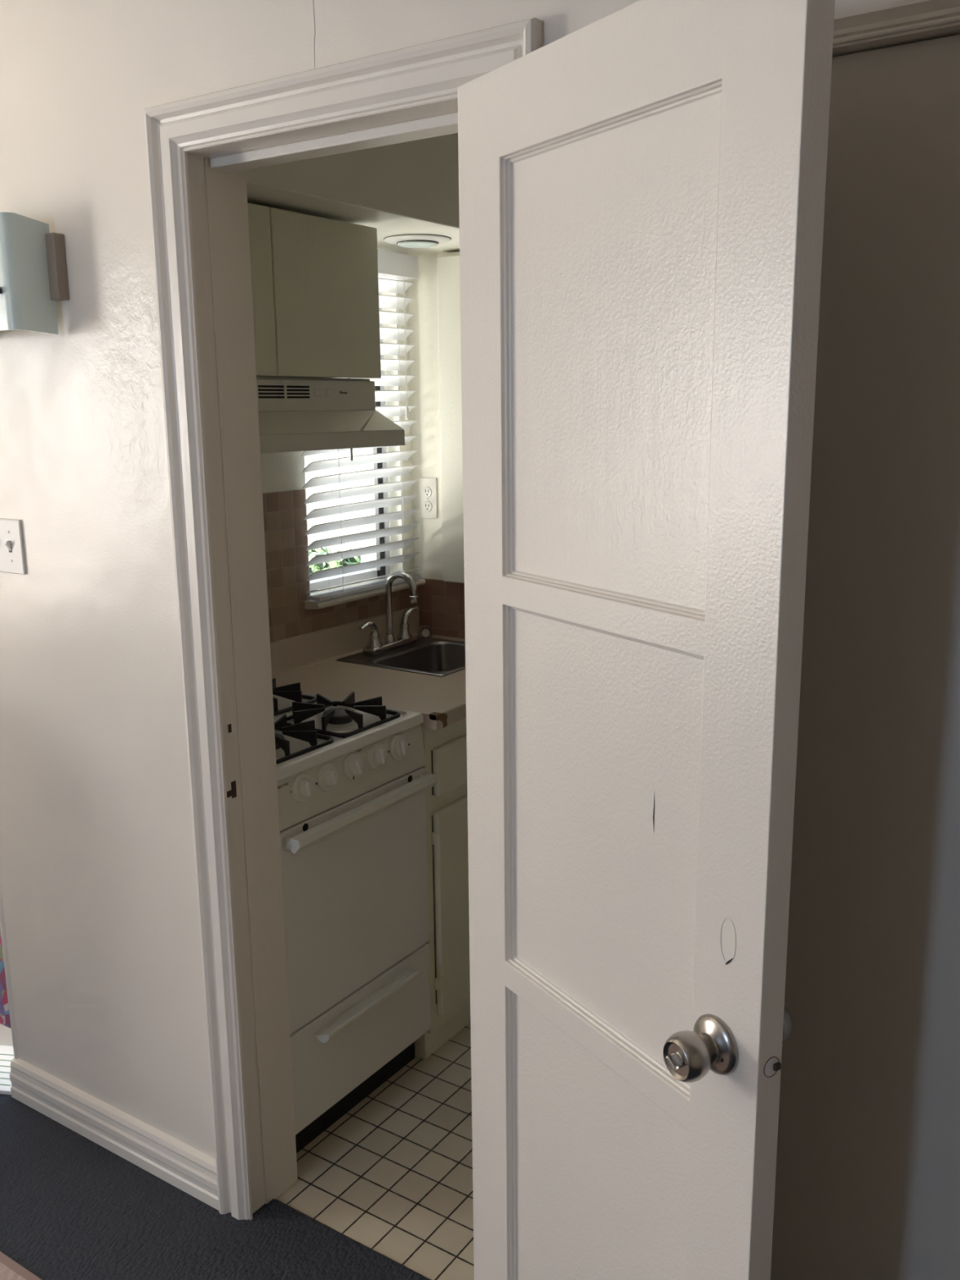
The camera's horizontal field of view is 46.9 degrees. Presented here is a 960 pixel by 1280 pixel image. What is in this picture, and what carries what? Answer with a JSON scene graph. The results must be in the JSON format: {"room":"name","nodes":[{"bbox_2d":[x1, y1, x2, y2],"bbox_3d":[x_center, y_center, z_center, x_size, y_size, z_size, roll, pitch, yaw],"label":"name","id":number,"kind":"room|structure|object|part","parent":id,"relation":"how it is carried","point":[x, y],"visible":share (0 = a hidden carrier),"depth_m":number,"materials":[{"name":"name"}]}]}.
{"room":"living room","nodes":[
{"label":"living room","id":0,"kind":"room"},
{"bbox_2d":[0,1023,13,1046],"bbox_3d":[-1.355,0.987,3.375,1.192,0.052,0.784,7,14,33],"label":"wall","id":1,"kind":"structure","parent":0,"point":[6,1037],"depth_m":2.94,"materials":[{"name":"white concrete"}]},
{"bbox_2d":[0,929,11,1028],"bbox_3d":[-1.222,0.813,3.150,0.500,0.375,0.420,7,14,33],"label":"fabric bundle","id":2,"kind":"object","parent":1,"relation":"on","point":[5,1020],"visible":0.02,"depth_m":2.97,"materials":[{"name":"fabric"}]},
{"bbox_2d":[0,1093,428,1279],"bbox_3d":[-1.363,1.577,0.528,5.800,0.056,4.066,7,14,33],"label":"carpet","id":3,"kind":"structure","parent":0,"point":[72,1207],"depth_m":2.22,"materials":[{"name":"carpet"}]},
{"bbox_2d":[0,1044,13,1094],"bbox_3d":[-1.183,1.070,2.755,0.140,0.010,0.180,1,12,9],"label":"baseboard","id":4,"kind":"structure","parent":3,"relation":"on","point":[6,1052],"depth_m":2.75,"materials":[{"name":"white"}]},
{"bbox_2d":[0,1251,41,1279],"bbox_3d":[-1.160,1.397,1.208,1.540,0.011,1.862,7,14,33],"label":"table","id":5,"kind":"object","parent":3,"relation":"on","point":[10,1269],"visible":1,"depth_m":2.10,"materials":[{"name":"brown wood"}]},
{"bbox_2d":[0,0,639,1159],"bbox_3d":[-0.248,-0.011,1.925,5.800,2.460,0.141,7,14,33],"label":"wall","id":6,"kind":"structure","parent":0,"point":[98,881],"depth_m":2.14,"materials":[{"name":"beige paint"}]},
{"bbox_2d":[0,884,18,1058],"bbox_3d":[-1.116,0.103,2.462,0.022,2.026,0.022,7,14,33],"label":"trim","id":7,"kind":"structure","parent":6,"relation":"attached to","point":[3,937],"depth_m":2.60,"materials":[{"name":"beige paint"}]},
{"bbox_2d":[0,518,26,574],"bbox_3d":[-0.988,-0.195,2.293,0.117,0.113,0.016,7,14,33],"label":"light switch","id":8,"kind":"object","parent":6,"relation":"attached to","point":[12,560],"visible":1,"depth_m":2.28,"materials":[{"name":"white plastic"}]},
{"bbox_2d":[0,212,69,334],"bbox_3d":[-0.902,-0.676,2.068,0.260,0.206,0.114,7,14,33],"label":"wall sconce","id":9,"kind":"object","parent":6,"relation":"attached to","point":[33,276],"visible":1,"depth_m":2.01,"materials":[{"name":"white glass"}]},
{"bbox_2d":[9,1057,218,1210],"bbox_3d":[-0.824,1.085,2.459,0.708,0.099,0.021,7,14,33],"label":"baseboard","id":10,"kind":"structure","parent":6,"relation":"attached to","point":[180,1165],"depth_m":2.43,"materials":[{"name":"beige paint"}]},
{"bbox_2d":[311,0,315,68],"bbox_3d":[-0.248,-1.023,1.617,0.006,0.352,0.003,7,14,33],"label":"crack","id":11,"kind":"structure","parent":6,"relation":"attached to","point":[313,6],"depth_m":1.64,"materials":[{"name":"beige paint"}]},
{"bbox_2d":[186,99,457,1213],"bbox_3d":[-0.186,0.197,1.929,0.656,2.050,0.141,7,14,33],"label":"trim","id":12,"kind":"structure","parent":6,"relation":"attached to","point":[217,180],"depth_m":2.04,"materials":[{"name":"beige paint"}]},
{"bbox_3d":[-0.468,0.283,2.080,0.003,0.032,0.024,7,14,33],"label":"strike plate","id":13,"kind":"part","parent":12,"relation":"part of","materials":[{"name":"brown metal"}]},
{"bbox_2d":[143,17,542,1220],"bbox_3d":[-0.228,0.184,1.852,0.754,2.101,0.026,7,14,33],"label":"trim","id":14,"kind":"structure","parent":6,"relation":"attached to","point":[431,73],"depth_m":1.91,"materials":[{"name":"beige paint"}]},
{"bbox_2d":[457,0,835,1279],"bbox_3d":[0.153,0.307,1.425,0.168,2.018,0.606,-8,14,-31],"label":"door","id":15,"kind":"structure","parent":6,"relation":"in","point":[642,188],"depth_m":1.29,"materials":[{"name":"beige paint"}]},
{"bbox_3d":[0.241,0.458,1.228,0.062,0.068,0.068,-8,14,-31],"label":"knob","id":16,"kind":"part","parent":15,"relation":"part of","materials":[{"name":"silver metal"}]},
{"bbox_3d":[0.324,0.447,1.279,0.062,0.068,0.068,-8,14,-31],"label":"knob","id":17,"kind":"part","parent":15,"relation":"part of","materials":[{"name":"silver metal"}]},
{"bbox_2d":[770,34,959,1279],"bbox_3d":[0.686,0.332,1.326,0.796,1.993,0.034,7,14,33],"label":"door","id":18,"kind":"structure","parent":6,"relation":"in","point":[867,1187],"depth_m":1.38,"materials":[{"name":"beige paint"}]},
{"bbox_2d":[831,22,959,57],"bbox_3d":[0.703,0.329,1.352,0.840,2.012,0.141,7,14,33],"label":"trim","id":19,"kind":"structure","parent":6,"relation":"attached to","point":[951,29],"depth_m":1.23,"materials":[{"name":"beige paint"}]},
{"bbox_2d":[832,0,959,45],"bbox_3d":[0.657,0.306,1.276,0.988,2.081,0.026,7,14,33],"label":"trim","id":20,"kind":"structure","parent":6,"relation":"attached to","point":[855,20],"depth_m":1.21,"materials":[{"name":"beige paint"}]},
{"bbox_2d":[260,277,414,591],"bbox_3d":[-0.595,-0.244,3.048,0.168,2.460,1.384,7,14,33],"label":"wall","id":21,"kind":"structure","parent":0,"point":[280,471],"depth_m":3.35,"materials":[{"name":"white paint"}]},
{"bbox_2d":[247,202,381,378],"bbox_3d":[-0.579,-0.780,2.520,0.320,0.356,0.715,7,14,33],"label":"upper cabinet","id":22,"kind":"object","parent":21,"relation":"attached to","point":[315,282],"visible":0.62,"depth_m":2.53,"materials":[{"name":"beige paint"}]},
{"bbox_3d":[-0.555,-0.732,2.290,0.020,0.356,0.342,7,14,33],"label":"cabinet door","id":23,"kind":"part","parent":22,"relation":"part of","materials":[{"name":"beige paint"}]},
{"bbox_2d":[256,376,404,453],"bbox_3d":[-0.520,-0.532,2.596,0.388,0.164,0.616,7,14,33],"label":"range hood","id":24,"kind":"object","parent":22,"relation":"attached to","point":[302,414],"visible":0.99,"depth_m":2.57,"materials":[{"name":"beige metal"}]},
{"bbox_3d":[-0.437,-0.559,2.528,0.016,0.071,0.607,7,14,33],"label":"panel","id":25,"kind":"part","parent":24,"relation":"part of","materials":[{"name":"beige metal"}]},
{"bbox_2d":[314,388,321,396],"bbox_3d":[-0.380,-0.581,2.595,0.002,0.019,0.022,7,14,33],"label":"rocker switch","id":26,"kind":"object","parent":24,"relation":"attached to","point":[317,392],"depth_m":2.59,"materials":[{"name":"beige plastic"}]},
{"bbox_2d":[325,388,333,396],"bbox_3d":[-0.358,-0.588,2.627,0.002,0.019,0.022,7,14,33],"label":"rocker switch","id":27,"kind":"object","parent":24,"relation":"attached to","point":[329,392],"depth_m":2.63,"materials":[{"name":"beige plastic"}]},
{"bbox_2d":[262,488,415,642],"bbox_3d":[-0.555,-0.145,2.969,0.006,0.498,1.264,7,14,33],"label":"backsplash","id":28,"kind":"structure","parent":21,"relation":"attached to","point":[286,557],"depth_m":3.02,"materials":[{"name":"tile"}]},
{"bbox_2d":[310,277,389,591],"bbox_3d":[-0.433,-0.624,3.226,0.063,0.945,0.430,7,14,33],"label":"window","id":29,"kind":"structure","parent":21,"relation":"in","point":[338,580],"depth_m":3.39,"materials":[{"name":"white"}]},
{"bbox_2d":[301,249,421,600],"bbox_3d":[-0.331,-0.614,3.145,0.072,0.950,0.477,7,14,33],"label":"window blind","id":30,"kind":"object","parent":29,"relation":"attached to","point":[395,266],"visible":0.65,"depth_m":3.20,"materials":[{"name":"white plastic"}]},
{"bbox_3d":[-0.434,-0.571,3.060,0.001,0.890,0.002,7,14,33],"label":"ladder cord","id":31,"kind":"part","parent":30,"relation":"part of","materials":[{"name":"white fabric"}]},
{"bbox_3d":[-0.391,-0.565,3.032,0.001,0.890,0.002,7,14,33],"label":"ladder cord","id":32,"kind":"part","parent":30,"relation":"part of","materials":[{"name":"white fabric"}]},
{"bbox_3d":[-0.332,-0.156,3.249,0.050,0.011,0.468,7,14,33],"label":"rail","id":33,"kind":"part","parent":30,"relation":"part of","materials":[{"name":"white plastic"}]},
{"bbox_3d":[-0.276,-0.622,3.292,0.001,0.890,0.002,7,14,33],"label":"ladder cord","id":34,"kind":"part","parent":30,"relation":"part of","materials":[{"name":"white fabric"}]},
{"bbox_3d":[-0.233,-0.616,3.264,0.001,0.890,0.002,7,14,33],"label":"ladder cord","id":35,"kind":"part","parent":30,"relation":"part of","materials":[{"name":"white fabric"}]},
{"bbox_3d":[-0.217,-0.852,3.232,0.012,0.407,0.012,7,14,33],"label":"lift cord","id":36,"kind":"part","parent":30,"relation":"part of","materials":[{"name":"white fabric"}]},
{"bbox_2d":[304,577,425,609],"bbox_3d":[-0.364,-0.143,3.287,0.138,0.026,0.497,7,14,33],"label":"trim","id":37,"kind":"structure","parent":21,"relation":"attached to","point":[310,604],"depth_m":3.21,"materials":[{"name":"beige paint"}]},
{"bbox_2d":[245,133,459,255],"bbox_3d":[-0.392,-1.207,2.625,0.427,0.406,1.264,7,14,33],"label":"soffit","id":38,"kind":"structure","parent":0,"point":[409,187],"depth_m":2.56,"materials":[{"name":"white paint"}]},
{"bbox_2d":[383,233,451,248],"bbox_3d":[-0.167,-1.062,2.955,0.181,0.020,0.181,7,14,33],"label":"ceiling light","id":39,"kind":"object","parent":38,"relation":"attached to","point":[417,240],"visible":1,"depth_m":2.91,"materials":[{"name":"white plastic"}]},
{"bbox_2d":[275,1022,474,1279],"bbox_3d":[0.408,1.121,2.606,2.608,0.050,1.439,7,14,33],"label":"floor","id":40,"kind":"structure","parent":0,"point":[393,1175],"depth_m":2.39,"materials":[{"name":"tile"}]},
{"bbox_2d":[271,678,438,1153],"bbox_3d":[-0.479,0.618,2.618,0.615,0.948,0.501,7,14,33],"label":"gas range","id":41,"kind":"object","parent":40,"relation":"on","point":[353,782],"visible":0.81,"depth_m":2.46,"materials":[{"name":"white metal"}]},
{"bbox_2d":[272,694,295,710],"bbox_3d":[-0.541,0.158,2.696,0.202,0.004,0.202,7,14,33],"label":"bowl","id":42,"kind":"object","parent":41,"relation":"on","point":[283,704],"depth_m":2.70,"materials":[{"name":"white metal"}]},
{"bbox_2d":[274,732,311,759],"bbox_3d":[-0.455,0.227,2.364,0.202,0.004,0.202,7,14,33],"label":"bowl","id":43,"kind":"object","parent":41,"relation":"on","point":[298,747],"depth_m":2.34,"materials":[{"name":"white metal"}]},
{"bbox_3d":[-0.358,0.303,2.260,0.029,0.060,0.060,7,14,33],"label":"control knob","id":44,"kind":"part","parent":41,"relation":"part of","materials":[{"name":"white plastic"}]},
{"bbox_3d":[-0.315,0.289,2.323,0.029,0.060,0.060,7,14,33],"label":"control knob","id":45,"kind":"part","parent":41,"relation":"part of","materials":[{"name":"white plastic"}]},
{"bbox_2d":[301,707,380,733],"bbox_3d":[-0.325,0.185,2.555,0.202,0.004,0.202,7,14,33],"label":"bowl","id":46,"kind":"object","parent":41,"relation":"on","point":[342,724],"depth_m":2.52,"materials":[{"name":"white metal"}]},
{"bbox_2d":[274,692,423,780],"bbox_3d":[-0.504,0.196,2.542,0.567,0.023,0.501,7,14,33],"label":"cooktop","id":47,"kind":"object","parent":41,"relation":"in","point":[343,737],"depth_m":2.45,"materials":[{"name":"white metal"}]},
{"bbox_3d":[-0.276,0.289,2.407,0.022,0.106,0.500,7,14,33],"label":"control panel","id":48,"kind":"part","parent":41,"relation":"part of","materials":[{"name":"white metal"}]},
{"bbox_3d":[-0.268,0.275,2.391,0.029,0.060,0.060,7,14,33],"label":"control knob","id":49,"kind":"part","parent":41,"relation":"part of","materials":[{"name":"white plastic"}]},
{"bbox_3d":[-0.271,0.563,2.465,0.019,0.448,0.498,7,14,33],"label":"oven door","id":50,"kind":"part","parent":41,"relation":"part of","materials":[{"name":"white metal"}]},
{"bbox_3d":[-0.248,0.370,2.403,0.048,0.032,0.472,7,14,33],"label":"oven handle","id":51,"kind":"part","parent":41,"relation":"part of","materials":[{"name":"white metal"}]},
{"bbox_3d":[-0.268,0.900,2.536,0.019,0.232,0.498,7,14,33],"label":"broiler drawer","id":52,"kind":"part","parent":41,"relation":"part of","materials":[{"name":"white metal"}]},
{"bbox_3d":[-0.250,0.820,2.493,0.044,0.024,0.325,7,14,33],"label":"drawer handle","id":53,"kind":"part","parent":41,"relation":"part of","materials":[{"name":"white metal"}]},
{"bbox_3d":[-0.222,0.260,2.458,0.029,0.060,0.060,7,14,33],"label":"control knob","id":54,"kind":"part","parent":41,"relation":"part of","materials":[{"name":"white plastic"}]},
{"bbox_3d":[-0.181,0.246,2.519,0.029,0.060,0.060,7,14,33],"label":"control knob","id":55,"kind":"part","parent":41,"relation":"part of","materials":[{"name":"white plastic"}]},
{"bbox_2d":[414,717,470,1059],"bbox_3d":[-0.151,0.539,3.150,0.605,0.875,0.749,7,14,33],"label":"base cabinet","id":56,"kind":"object","parent":40,"relation":"on","point":[446,748],"visible":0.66,"depth_m":2.74,"materials":[{"name":"beige paint"}]},
{"bbox_2d":[270,605,466,729],"bbox_3d":[-0.155,0.051,3.047,0.628,0.125,0.752,7,14,33],"label":"countertop","id":57,"kind":"structure","parent":56,"relation":"on","point":[309,660],"depth_m":2.97,"materials":[{"name":"beige laminate"}]},
{"bbox_2d":[358,571,417,655],"bbox_3d":[-0.237,-0.084,3.231,0.128,0.234,0.265,7,14,33],"label":"kitchen faucet","id":58,"kind":"object","parent":57,"relation":"on","point":[375,646],"visible":1,"depth_m":3.24,"materials":[{"name":"silver metal"}]},
{"bbox_3d":[-0.319,-0.016,3.194,0.047,0.079,0.090,7,14,33],"label":"lever handle","id":59,"kind":"part","parent":58,"relation":"part of","materials":[{"name":"silver metal"}]},
{"bbox_3d":[-0.266,0.015,3.279,0.048,0.022,0.210,7,14,33],"label":"plate","id":60,"kind":"part","parent":58,"relation":"part of","materials":[{"name":"silver metal"}]},
{"bbox_3d":[-0.233,-0.096,3.232,0.118,0.212,0.032,7,14,33],"label":"spout","id":61,"kind":"part","parent":58,"relation":"part of","materials":[{"name":"silver metal"}]},
{"bbox_3d":[-0.219,-0.052,3.340,0.047,0.086,0.080,7,14,33],"label":"lever handle","id":62,"kind":"part","parent":58,"relation":"part of","materials":[{"name":"silver metal"}]},
{"bbox_2d":[336,635,465,676],"bbox_3d":[-0.148,0.115,3.215,0.373,0.156,0.386,7,14,33],"label":"sink","id":63,"kind":"object","parent":57,"relation":"in","point":[438,657],"visible":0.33,"depth_m":3.31,"materials":[{"name":"silver metal"}]},
{"bbox_2d":[417,625,432,640],"bbox_3d":[-0.167,-0.021,3.387,0.047,0.046,0.014,-5,13,-19],"label":"strainer","id":64,"kind":"object","parent":63,"relation":"on","point":[425,633],"visible":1,"depth_m":3.38,"materials":[{"name":"silver metal"}]},
{"bbox_3d":[-0.167,-0.022,3.386,0.024,0.024,0.013,-5,13,-18],"label":"knob","id":65,"kind":"part","parent":64,"relation":"part of","materials":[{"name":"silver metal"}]},
{"bbox_3d":[0.000,0.285,2.802,0.018,0.120,0.384,7,14,33],"label":"drawer","id":66,"kind":"part","parent":56,"relation":"part of","materials":[{"name":"beige paint"}]},
{"bbox_3d":[0.003,0.646,2.877,0.018,0.539,0.388,7,14,33],"label":"cabinet door","id":67,"kind":"part","parent":56,"relation":"part of","materials":[{"name":"beige paint"}]},
{"bbox_2d":[407,251,458,580],"bbox_3d":[0.841,-0.219,2.853,2.440,2.460,0.120,7,14,33],"label":"wall","id":68,"kind":"structure","parent":0,"point":[424,290],"depth_m":3.36,"materials":[{"name":"white paint"}]},
{"bbox_2d":[418,477,437,519],"bbox_3d":[-0.161,-0.437,3.408,0.066,0.124,0.009,7,14,33],"label":"wall outlet","id":69,"kind":"object","parent":68,"relation":"attached to","point":[428,486],"visible":1,"depth_m":3.40,"materials":[{"name":"white plastic"}]},
{"bbox_2d":[422,486,431,497],"bbox_3d":[-0.161,-0.456,3.404,0.033,0.033,0.009,7,14,33],"label":"socket","id":70,"kind":"object","parent":69,"relation":"attached to","point":[427,491],"depth_m":3.40,"materials":[{"name":"white plastic"}]},
{"bbox_2d":[423,501,431,511],"bbox_3d":[-0.160,-0.412,3.413,0.033,0.033,0.009,7,14,33],"label":"socket","id":71,"kind":"object","parent":69,"relation":"attached to","point":[427,504],"depth_m":3.41,"materials":[{"name":"white plastic"}]},
{"bbox_2d":[415,577,465,639],"bbox_3d":[0.761,0.017,2.881,2.314,0.187,0.006,7,14,33],"label":"backsplash","id":72,"kind":"structure","parent":68,"relation":"attached to","point":[441,603],"depth_m":3.45,"materials":[{"name":"tile"}]},
{"bbox_2d":[436,251,464,583],"bbox_3d":[0.106,-0.621,3.156,0.518,0.956,0.056,7,14,33],"label":"wall","id":73,"kind":"structure","parent":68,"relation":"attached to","point":[447,264],"depth_m":3.24,"materials":[{"name":"white paint"}]},
{"label":"outside","id":74,"kind":"structure","parent":0,"visible":0},
{"bbox_2d":[308,541,360,571],"bbox_3d":[-13.305,-0.362,10.655,29.292,0.060,50.000,7,14,33],"label":"ground","id":75,"kind":"structure","parent":74,"point":[356,544],"depth_m":13.53,"materials":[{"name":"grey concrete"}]},
{"bbox_2d":[304,449,359,542],"bbox_3d":[-4.949,-2.859,13.023,4.700,3.660,18.600,7,14,33],"label":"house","id":76,"kind":"structure","parent":75,"relation":"on","point":[308,459],"depth_m":14.26,"materials":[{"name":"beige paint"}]},
{"bbox_2d":[308,546,360,576],"bbox_3d":[-0.860,-0.089,6.484,1.096,0.945,1.805,7,14,33],"label":"leafy shrub","id":77,"kind":"object","parent":75,"relation":"on","point":[349,561],"visible":0.02,"depth_m":6.37,"materials":[{"name":"green plant"}]}
]}

